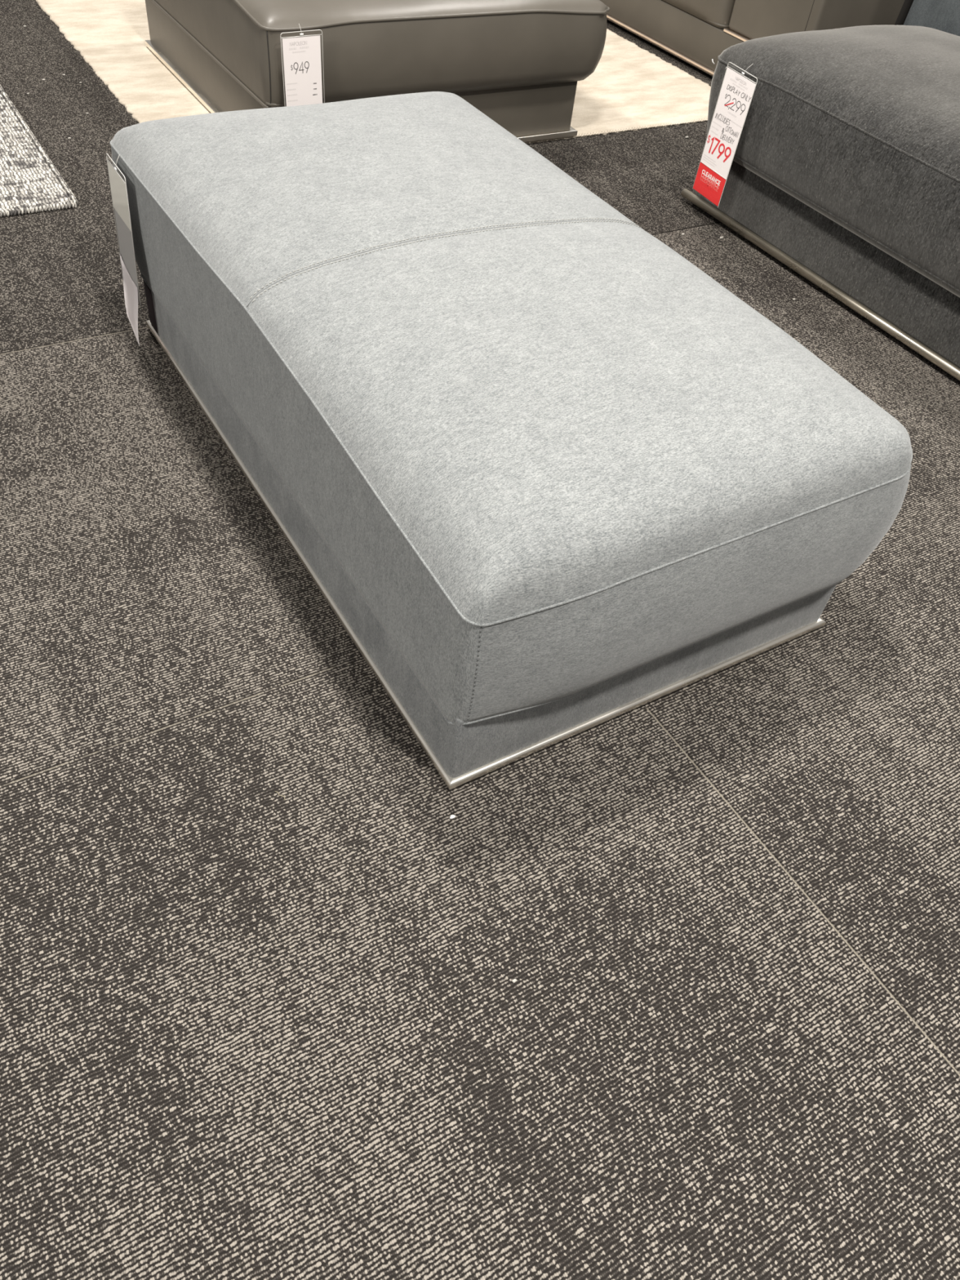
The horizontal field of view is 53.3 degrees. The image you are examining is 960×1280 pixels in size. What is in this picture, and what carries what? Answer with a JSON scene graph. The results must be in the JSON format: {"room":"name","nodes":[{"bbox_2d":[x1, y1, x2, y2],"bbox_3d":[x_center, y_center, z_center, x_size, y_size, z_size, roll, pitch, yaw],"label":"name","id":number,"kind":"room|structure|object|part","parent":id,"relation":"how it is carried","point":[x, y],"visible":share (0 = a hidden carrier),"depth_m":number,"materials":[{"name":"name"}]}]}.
{"room":"store","nodes":[
{"label":"store","id":0,"kind":"room"},
{"bbox_2d":[0,0,959,1279],"bbox_3d":[-0.170,-2.617,4.437,13.000,0.001,13.500,-20,53,-24],"label":"floor","id":1,"kind":"structure","parent":0,"point":[247,1032],"depth_m":1.65,"materials":[{"name":"carpet"}]},
{"bbox_2d":[0,84,79,217],"bbox_3d":[-3.530,-2.012,3.405,3.228,0.021,3.220,-20,53,-24],"label":"woven rug","id":2,"kind":"object","parent":1,"relation":"on","point":[30,182],"visible":1,"depth_m":3.29,"materials":[{"name":"grey carpet"}]},
{"bbox_2d":[35,0,711,143],"bbox_3d":[-0.905,-3.432,5.079,2.760,0.010,4.167,-20,53,-24],"label":"area rug","id":3,"kind":"object","parent":1,"relation":"on","point":[630,87],"visible":0.21,"depth_m":4.37,"materials":[{"name":"beige carpet"}]},
{"bbox_2d":[145,0,609,142],"bbox_3d":[-0.485,-2.589,3.978,1.448,0.549,1.549,-20,53,-24],"label":"leather ottoman","id":4,"kind":"object","parent":3,"relation":"on","point":[521,64],"visible":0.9,"depth_m":3.51,"materials":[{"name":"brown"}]},
{"bbox_2d":[280,24,324,106],"bbox_3d":[-0.608,-1.872,3.292,0.148,0.427,0.026,-21,54,-23],"label":"price tag","id":5,"kind":"object","parent":4,"relation":"attached to","point":[302,54],"visible":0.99,"depth_m":3.22,"materials":[{"name":"white paper"}]},
{"bbox_2d":[286,82,297,102],"bbox_3d":[-0.638,-1.863,3.256,0.038,0.057,0.001,-21,54,-23],"label":"print","id":6,"kind":"object","parent":5,"relation":"attached to","point":[295,82],"depth_m":3.26},
{"bbox_2d":[288,45,308,53],"bbox_3d":[-0.600,-1.958,3.174,0.069,0.016,0.001,-21,54,-23],"label":"print","id":7,"kind":"object","parent":5,"relation":"attached to","point":[294,48],"depth_m":3.18},
{"bbox_2d":[290,61,309,74],"bbox_3d":[-0.604,-1.922,3.215,0.066,0.037,0.001,-21,54,-23],"label":"print","id":8,"kind":"object","parent":5,"relation":"attached to","point":[296,67],"depth_m":3.21,"materials":[{"name":"grey paper"}]},
{"bbox_3d":[-0.539,-2.399,4.150,1.374,0.022,1.428,-20,53,-24],"label":"plinth rail","id":9,"kind":"part","parent":4,"relation":"part of","materials":[{"name":"silver metal"}]},
{"bbox_2d":[109,91,912,789],"bbox_3d":[-0.035,-0.697,2.283,1.073,0.591,1.922,-20,53,-24],"label":"ottoman","id":10,"kind":"object","parent":1,"relation":"on","point":[550,478],"visible":1,"depth_m":1.80,"materials":[{"name":"grey fabric"}]},
{"bbox_2d":[106,153,141,346],"bbox_3d":[-0.929,-1.028,2.520,0.043,0.480,0.158,-16,52,-21],"label":"price tag","id":11,"kind":"object","parent":10,"relation":"hanging from","point":[117,185],"visible":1,"depth_m":2.51,"materials":[{"name":"white paper"}]},
{"bbox_3d":[-0.085,-0.470,2.449,0.980,0.019,1.767,-20,53,-24],"label":"plinth rail","id":12,"kind":"part","parent":10,"relation":"part of","materials":[{"name":"silver metal"}]},
{"bbox_2d":[600,0,904,75],"bbox_3d":[1.007,-4.109,5.391,1.161,0.850,3.665,-20,53,-24],"label":"leather sofa","id":13,"kind":"object","parent":1,"relation":"on","point":[695,32],"visible":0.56,"depth_m":4.62,"materials":[{"name":"brown leather"}]},
{"bbox_3d":[0.512,-3.675,5.461,0.024,0.022,3.665,-20,53,-24],"label":"plinth rail","id":14,"kind":"part","parent":13,"relation":"part of","materials":[{"name":"silver metal"}]},
{"bbox_2d":[662,0,735,28],"bbox_3d":[0.840,-4.223,5.530,1.062,0.342,3.000,-20,53,-24],"label":"seat cushion","id":15,"kind":"object","parent":13,"relation":"on","point":[707,14],"depth_m":4.67,"materials":[{"name":"leather"}]},
{"bbox_3d":[1.782,-3.105,4.493,1.005,0.514,0.540,-20,53,-24],"label":"armrest","id":16,"kind":"part","parent":13,"relation":"part of","materials":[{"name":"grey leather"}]},
{"bbox_2d":[680,0,959,380],"bbox_3d":[2.011,-1.428,3.053,1.424,0.860,2.690,-20,53,-24],"label":"sofa","id":17,"kind":"object","parent":1,"relation":"on","point":[845,169],"visible":0.92,"depth_m":3.11,"materials":[{"name":"grey fabric"}]},
{"bbox_2d":[692,62,757,207],"bbox_3d":[0.862,-1.776,3.359,0.025,0.457,0.168,-22,54,-25],"label":"price tag","id":18,"kind":"object","parent":17,"relation":"attached to","point":[736,92],"visible":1,"depth_m":3.36,"materials":[{"name":"white paper"}]},
{"bbox_2d":[703,155,716,166],"bbox_3d":[0.829,-1.726,3.448,0.001,0.018,0.075,-20,56,-24],"label":"print","id":19,"kind":"object","parent":18,"relation":"attached to","point":[705,155],"depth_m":3.45},
{"bbox_2d":[702,169,720,185],"bbox_3d":[0.837,-1.677,3.468,0.001,0.019,0.102,-20,56,-24],"label":"print","id":20,"kind":"object","parent":18,"relation":"attached to","point":[710,177],"depth_m":3.47,"materials":[{"name":"white"}]},
{"bbox_2d":[711,116,721,135],"bbox_3d":[0.834,-1.809,3.372,0.001,0.049,0.046,-20,56,-24],"label":"print","id":21,"kind":"object","parent":18,"relation":"attached to","point":[714,117],"depth_m":3.37},
{"bbox_2d":[721,111,742,128],"bbox_3d":[0.871,-1.800,3.301,0.001,0.024,0.110,-20,56,-24],"label":"print","id":22,"kind":"object","parent":18,"relation":"attached to","point":[728,111],"depth_m":3.30},
{"bbox_2d":[724,93,745,114],"bbox_3d":[0.871,-1.831,3.279,0.001,0.042,0.107,-20,56,-24],"label":"print","id":23,"kind":"object","parent":18,"relation":"attached to","point":[734,104],"depth_m":3.28,"materials":[{"name":"grey paper"}]},
{"bbox_2d":[730,77,747,90],"bbox_3d":[0.875,-1.876,3.236,0.001,0.013,0.090,-20,56,-24],"label":"print","id":24,"kind":"object","parent":18,"relation":"attached to","point":[745,87],"depth_m":3.23},
{"bbox_3d":[1.437,-0.894,3.029,0.030,0.030,2.534,-20,53,-24],"label":"plinth rail","id":25,"kind":"part","parent":17,"relation":"part of","materials":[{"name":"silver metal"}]},
{"bbox_2d":[706,24,959,297],"bbox_3d":[1.897,-1.347,2.978,1.117,0.444,2.533,-20,53,-24],"label":"seat cushion","id":26,"kind":"object","parent":17,"relation":"on","point":[855,131],"depth_m":3.07,"materials":[{"name":"grey fabric"}]},
{"bbox_3d":[1.791,-2.500,3.982,0.329,0.700,0.022,-20,53,-24],"label":"panel","id":27,"kind":"part","parent":17,"relation":"part of","materials":[{"name":"black"}]},
{"bbox_3d":[2.471,-1.621,3.273,0.334,0.830,2.620,-20,53,-24],"label":"backrest","id":28,"kind":"part","parent":17,"relation":"part of","materials":[{"name":"fabric"}]}
]}

